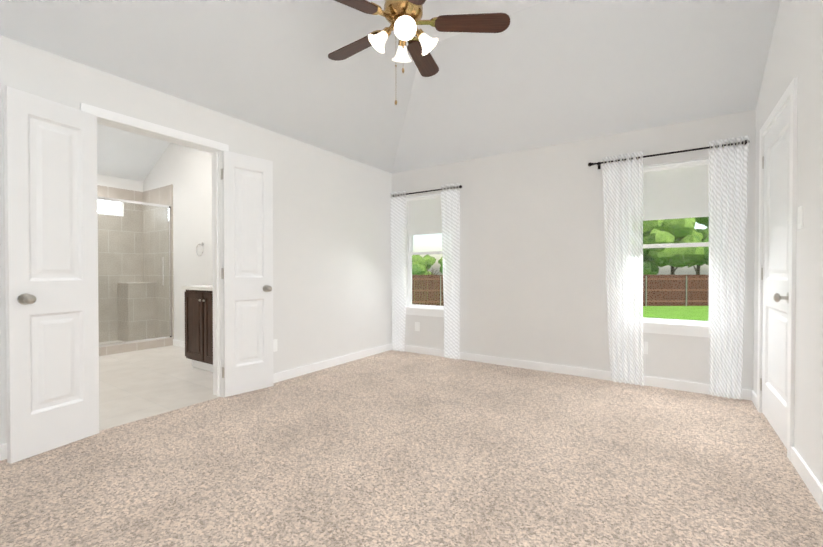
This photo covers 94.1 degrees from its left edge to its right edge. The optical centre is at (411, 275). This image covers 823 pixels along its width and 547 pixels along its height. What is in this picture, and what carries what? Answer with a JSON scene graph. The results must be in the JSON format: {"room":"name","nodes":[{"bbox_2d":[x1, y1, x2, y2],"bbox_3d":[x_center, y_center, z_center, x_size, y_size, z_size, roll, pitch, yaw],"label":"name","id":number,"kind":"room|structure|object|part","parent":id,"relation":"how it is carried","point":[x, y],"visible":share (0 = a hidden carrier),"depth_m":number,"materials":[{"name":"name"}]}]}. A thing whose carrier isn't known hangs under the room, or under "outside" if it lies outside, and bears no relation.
{"room":"empty bedroom","nodes":[
{"label":"empty bedroom","id":0,"kind":"room"},
{"bbox_2d":[97,174,142,216],"bbox_3d":[-4.850,-0.550,5.034,0.100,3.100,2.300,0,1,34],"label":"wall","id":1,"kind":"structure","parent":0,"point":[116,182],"depth_m":5.71,"materials":[{"name":"white paint"}]},
{"bbox_2d":[98,199,122,215],"bbox_3d":[-4.594,-0.994,5.394,0.040,0.240,0.890,0,1,34],"label":"window","id":2,"kind":"structure","parent":1,"relation":"in","point":[116,208],"depth_m":5.64,"materials":[{"name":"white glass"}]},
{"bbox_2d":[97,184,173,355],"bbox_3d":[-4.414,-0.137,4.746,0.950,2.280,2.300,0,1,34],"label":"shower","id":3,"kind":"structure","parent":1,"relation":"attached to","point":[120,302],"depth_m":5.62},
{"bbox_2d":[97,196,171,346],"bbox_3d":[-4.044,-0.040,4.499,0.065,1.870,2.276,0,1,34],"label":"glass frame","id":4,"kind":"object","parent":3,"relation":"attached to","point":[168,231],"visible":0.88,"depth_m":5.28,"materials":[{"name":"clear glass"}]},
{"bbox_2d":[97,124,169,181],"bbox_3d":[-3.321,-1.740,3.998,3.620,0.640,2.340,0,1,34],"label":"ceiling","id":5,"kind":"structure","parent":0,"point":[127,155],"depth_m":5.37,"materials":[{"name":"white paint"}]},
{"bbox_2d":[99,345,218,430],"bbox_3d":[-3.321,1.060,4.027,3.780,0.100,2.500,0,1,34],"label":"floor","id":6,"kind":"structure","parent":0,"point":[138,385],"depth_m":3.56,"materials":[{"name":"tile"}]},
{"bbox_2d":[181,285,212,371],"bbox_3d":[-1.853,0.500,4.075,1.190,1.020,0.570,0,1,34],"label":"vanity cabinet","id":7,"kind":"object","parent":6,"relation":"on","point":[199,326],"visible":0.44,"depth_m":4.02,"materials":[{"name":"brown wood"}]},
{"bbox_2d":[143,143,212,340],"bbox_3d":[-2.695,-0.550,5.035,3.680,3.100,0.100,0,1,34],"label":"wall","id":8,"kind":"structure","parent":0,"point":[186,172],"depth_m":5.21,"materials":[{"name":"white paint"}]},
{"bbox_2d":[173,339,184,347],"bbox_3d":[-2.780,0.958,5.040,1.450,0.085,0.012,0,1,34],"label":"baseboard","id":9,"kind":"structure","parent":8,"relation":"attached to","point":[178,343],"depth_m":5.31,"materials":[{"name":"white wood"}]},
{"bbox_2d":[196,242,203,255],"bbox_3d":[-2.721,-0.333,4.962,0.166,0.183,0.054,0,1,34],"label":"towel ring","id":10,"kind":"object","parent":8,"relation":"attached to","point":[202,244],"visible":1,"depth_m":4.96,"materials":[{"name":"silver metal"}]},
{"bbox_2d":[0,35,391,444],"bbox_3d":[-1.536,-0.708,3.349,0.120,3.450,4.630,0,1,34],"label":"wall","id":11,"kind":"structure","parent":0,"point":[332,286],"depth_m":3.85,"materials":[{"name":"white paint"}]},
{"bbox_2d":[0,443,6,460],"bbox_3d":[-2.383,0.988,1.981,0.013,0.085,1.085,0,1,34],"label":"baseboard","id":12,"kind":"structure","parent":11,"relation":"attached to","point":[3,447],"depth_m":2.13,"materials":[{"name":"white wood"}]},
{"bbox_2d":[3,86,98,463],"bbox_3d":[-2.081,0.001,2.249,0.188,2.030,0.424,0,1,34],"label":"door leaf","id":13,"kind":"structure","parent":11,"relation":"in","point":[51,258],"depth_m":2.22,"materials":[{"name":"white wood"}]},
{"bbox_2d":[80,103,228,397],"bbox_3d":[-1.867,-0.033,2.862,0.150,2.110,0.972,0,1,34],"label":"door frame","id":14,"kind":"structure","parent":11,"relation":"attached to","point":[108,118],"depth_m":3.18,"materials":[{"name":"white wood"}]},
{"bbox_2d":[221,150,273,396],"bbox_3d":[-1.388,-0.009,3.301,0.171,2.030,0.428,0,1,34],"label":"door leaf","id":15,"kind":"structure","parent":11,"relation":"in","point":[247,225],"depth_m":3.29,"materials":[{"name":"white wood"}]},
{"bbox_2d":[273,339,276,351],"bbox_3d":[-1.294,0.664,3.610,0.008,0.115,0.070,0,1,34],"label":"outlet","id":16,"kind":"object","parent":11,"relation":"attached to","point":[274,345],"visible":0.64,"depth_m":3.62,"materials":[{"name":"white plastic"}]},
{"bbox_2d":[273,343,391,382],"bbox_3d":[-0.912,0.966,4.179,0.013,0.085,2.263,0,1,34],"label":"baseboard","id":17,"kind":"structure","parent":11,"relation":"attached to","point":[284,375],"depth_m":4.17,"materials":[{"name":"white wood"}]},
{"bbox_2d":[0,0,780,172],"bbox_3d":[0.036,-1.683,2.287,3.745,0.740,4.470,0,1,34],"label":"ceiling","id":18,"kind":"structure","parent":0,"point":[538,73],"depth_m":3.02,"materials":[{"name":"white paint"}]},
{"bbox_2d":[328,0,509,104],"bbox_3d":[-0.084,-1.504,2.386,1.211,0.938,1.248,0,1,34],"label":"ceiling fan","id":19,"kind":"object","parent":18,"relation":"hanging from","point":[403,18],"visible":1,"depth_m":2.34,"materials":[{"name":"brown wood"}]},
{"bbox_3d":[-0.339,-1.543,2.569,0.583,0.034,0.143,0,1,37],"label":"blade","id":20,"kind":"part","parent":19,"relation":"part of","materials":[{"name":"brown wood"}]},
{"bbox_3d":[-0.345,-1.539,2.144,0.583,0.034,0.143,0,1,-35],"label":"blade","id":21,"kind":"part","parent":19,"relation":"part of","materials":[{"name":"brown wood"}]},
{"bbox_3d":[0.057,-1.538,2.007,0.143,0.034,0.583,0,1,-17],"label":"blade","id":22,"kind":"part","parent":19,"relation":"part of","materials":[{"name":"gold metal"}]},
{"bbox_3d":[0.067,-1.544,2.694,0.143,0.034,0.583,0,1,19],"label":"blade","id":23,"kind":"part","parent":19,"relation":"part of","materials":[{"name":"brown wood"}]},
{"bbox_3d":[0.311,-1.541,2.347,0.583,0.034,0.143,0,1,1],"label":"blade","id":24,"kind":"part","parent":19,"relation":"part of","materials":[{"name":"brown wood"}]},
{"bbox_2d":[0,350,822,546],"bbox_3d":[0.078,1.078,2.287,3.805,0.100,4.630,0,1,34],"label":"floor carpet","id":25,"kind":"object","parent":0,"point":[392,448],"visible":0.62,"depth_m":2.01,"materials":[{"name":"beige carpet"}]},
{"bbox_2d":[392,109,755,389],"bbox_3d":[1.291,-0.266,4.175,3.665,2.550,0.120,0,1,34],"label":"wall","id":26,"kind":"structure","parent":0,"point":[533,284],"depth_m":3.99,"materials":[{"name":"white paint"}]},
{"bbox_2d":[415,322,419,330],"bbox_3d":[0.073,0.661,4.922,0.070,0.115,0.008,0,1,34],"label":"electrical outlet","id":27,"kind":"object","parent":26,"relation":"attached to","point":[417,326],"visible":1,"depth_m":4.92,"materials":[{"name":"white plastic"}]},
{"bbox_2d":[405,194,443,316],"bbox_3d":[0.231,-0.252,4.861,0.840,1.533,0.150,0,1,34],"label":"window","id":28,"kind":"structure","parent":26,"relation":"in","point":[410,254],"depth_m":4.95,"materials":[{"name":"white plastic"}]},
{"bbox_2d":[407,194,441,235],"bbox_3d":[0.228,-0.765,4.852,0.676,0.488,0.045,0,1,34],"label":"shade","id":29,"kind":"object","parent":28,"relation":"attached to","point":[424,215],"visible":0.65,"depth_m":4.91,"materials":[{"name":"white fabric"}]},
{"bbox_2d":[393,185,461,196],"bbox_3d":[0.191,-1.032,4.775,0.998,0.070,0.094,0,1,34],"label":"curtain rod","id":30,"kind":"object","parent":26,"relation":"attached to","point":[460,186],"visible":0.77,"depth_m":4.73,"materials":[{"name":"black metal"}]},
{"bbox_2d":[390,190,405,351],"bbox_3d":[-0.173,-0.051,4.996,0.250,2.078,0.061,0,1,34],"label":"curtain","id":31,"kind":"object","parent":30,"relation":"hanging from","point":[398,218],"visible":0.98,"depth_m":4.98,"materials":[{"name":"white fabric"}]},
{"bbox_2d":[441,183,459,359],"bbox_3d":[0.461,-0.046,4.569,0.250,2.078,0.061,0,1,34],"label":"curtain","id":32,"kind":"object","parent":30,"relation":"hanging from","point":[450,200],"visible":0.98,"depth_m":4.55,"materials":[{"name":"white fabric"}]},
{"bbox_2d":[404,345,755,402],"bbox_3d":[1.254,0.967,4.132,3.665,0.085,0.013,0,1,34],"label":"baseboard","id":33,"kind":"structure","parent":26,"relation":"attached to","point":[746,394],"depth_m":3.88,"materials":[{"name":"white wood"}]},
{"bbox_2d":[643,341,647,353],"bbox_3d":[2.143,0.670,3.537,0.070,0.115,0.008,0,1,34],"label":"electrical outlet","id":34,"kind":"object","parent":26,"relation":"attached to","point":[645,347],"visible":0.64,"depth_m":3.53,"materials":[{"name":"white plastic"}]},
{"bbox_2d":[588,140,749,168],"bbox_3d":[2.223,-1.064,3.415,1.188,0.070,0.094,0,1,34],"label":"curtain rod","id":35,"kind":"object","parent":26,"relation":"attached to","point":[600,163],"visible":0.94,"depth_m":3.35,"materials":[{"name":"black metal"}]},
{"bbox_2d":[603,151,643,385],"bbox_3d":[1.965,-0.059,3.565,0.345,2.123,0.060,0,1,34],"label":"curtain","id":36,"kind":"object","parent":35,"relation":"hanging from","point":[623,197],"visible":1,"depth_m":3.56,"materials":[{"name":"white fabric"}]},
{"bbox_2d":[709,135,748,399],"bbox_3d":[2.592,-0.054,3.145,0.255,2.123,0.060,0,1,34],"label":"curtain","id":37,"kind":"object","parent":35,"relation":"hanging from","point":[728,176],"visible":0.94,"depth_m":3.14,"materials":[{"name":"white fabric"}]},
{"bbox_2d":[643,159,709,337],"bbox_3d":[2.317,-0.238,3.464,0.840,1.533,0.150,0,1,34],"label":"window","id":38,"kind":"structure","parent":26,"relation":"in","point":[676,245],"depth_m":3.42,"materials":[{"name":"white plastic"}]},
{"bbox_2d":[643,159,708,220],"bbox_3d":[2.314,-0.751,3.455,0.676,0.488,0.045,0,1,34],"label":"shade","id":39,"kind":"object","parent":38,"relation":"attached to","point":[676,191],"visible":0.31,"depth_m":3.43,"materials":[{"name":"white fabric"}]},
{"bbox_2d":[753,0,822,485],"bbox_3d":[1.609,-0.562,1.245,0.120,3.200,4.630,0,1,34],"label":"wall","id":40,"kind":"structure","parent":0,"point":[796,48],"depth_m":1.95,"materials":[{"name":"white paint"}]},
{"bbox_2d":[760,100,790,448],"bbox_3d":[2.387,-0.001,2.487,0.172,2.030,0.824,0,1,34],"label":"door leaf","id":41,"kind":"structure","parent":40,"relation":"in","point":[775,269],"depth_m":2.49,"materials":[{"name":"white wood"}]},
{"bbox_2d":[757,77,797,459],"bbox_3d":[2.419,-0.029,2.459,0.150,2.110,0.940,0,1,34],"label":"door frame","id":42,"kind":"structure","parent":40,"relation":"attached to","point":[789,94],"depth_m":2.14,"materials":[{"name":"white wood"}]},
{"bbox_2d":[798,206,802,228],"bbox_3d":[2.051,-0.305,2.023,0.009,0.115,0.070,0,1,34],"label":"light switch","id":43,"kind":"object","parent":40,"relation":"attached to","point":[800,216],"visible":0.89,"depth_m":2.01,"materials":[{"name":"white plastic"}]},
{"bbox_2d":[790,446,822,510],"bbox_3d":[1.226,1.000,0.807,0.013,0.085,3.150,0,1,34],"label":"baseboard","id":44,"kind":"structure","parent":40,"relation":"attached to","point":[810,479],"depth_m":1.86,"materials":[{"name":"white wood"}]},
{"label":"outside","id":45,"kind":"structure","parent":0,"visible":0},
{"bbox_2d":[414,280,708,320],"bbox_3d":[14.150,1.883,26.697,120.000,0.200,100.000,0,1,34],"label":"ground","id":46,"kind":"structure","parent":45,"point":[700,313],"depth_m":19.08,"materials":[{"name":"green plant"}]},
{"bbox_2d":[412,264,420,276],"bbox_3d":[-0.591,0.304,27.356,2.917,2.978,2.379,0,1,34],"label":"tree","id":47,"kind":"object","parent":46,"relation":"on","point":[415,271],"depth_m":27.09,"materials":[{"name":"green plant"}]},
{"bbox_2d":[412,255,442,283],"bbox_3d":[1.407,0.009,29.873,4.222,3.524,3.054,0,1,34],"label":"tree","id":48,"kind":"object","parent":46,"relation":"on","point":[423,263],"depth_m":30.14,"materials":[{"name":"green plant"}]},
{"bbox_2d":[412,275,708,306],"bbox_3d":[8.467,0.896,22.182,34.000,1.865,0.120,0,1,-2],"label":"fence","id":49,"kind":"object","parent":46,"relation":"on","point":[669,299],"depth_m":22.41,"materials":[{"name":"brown wood"}]},
{"bbox_2d":[643,248,658,274],"bbox_3d":[15.777,-0.321,28.021,4.155,4.206,4.466,0,1,34],"label":"tree","id":50,"kind":"object","parent":46,"relation":"on","point":[646,259],"depth_m":26.24,"materials":[{"name":"green plant"}]},
{"bbox_2d":[643,218,704,274],"bbox_3d":[17.844,-1.232,26.793,4.316,6.038,5.733,0,1,34],"label":"tree","id":51,"kind":"object","parent":46,"relation":"on","point":[665,253],"depth_m":24.82,"materials":[{"name":"green plant"}]},
{"bbox_2d":[694,217,708,274],"bbox_3d":[20.048,-1.733,27.863,6.311,7.026,6.132,0,1,34],"label":"tree","id":52,"kind":"object","parent":46,"relation":"on","point":[705,234],"depth_m":26.89,"materials":[{"name":"green plant"}]}
]}

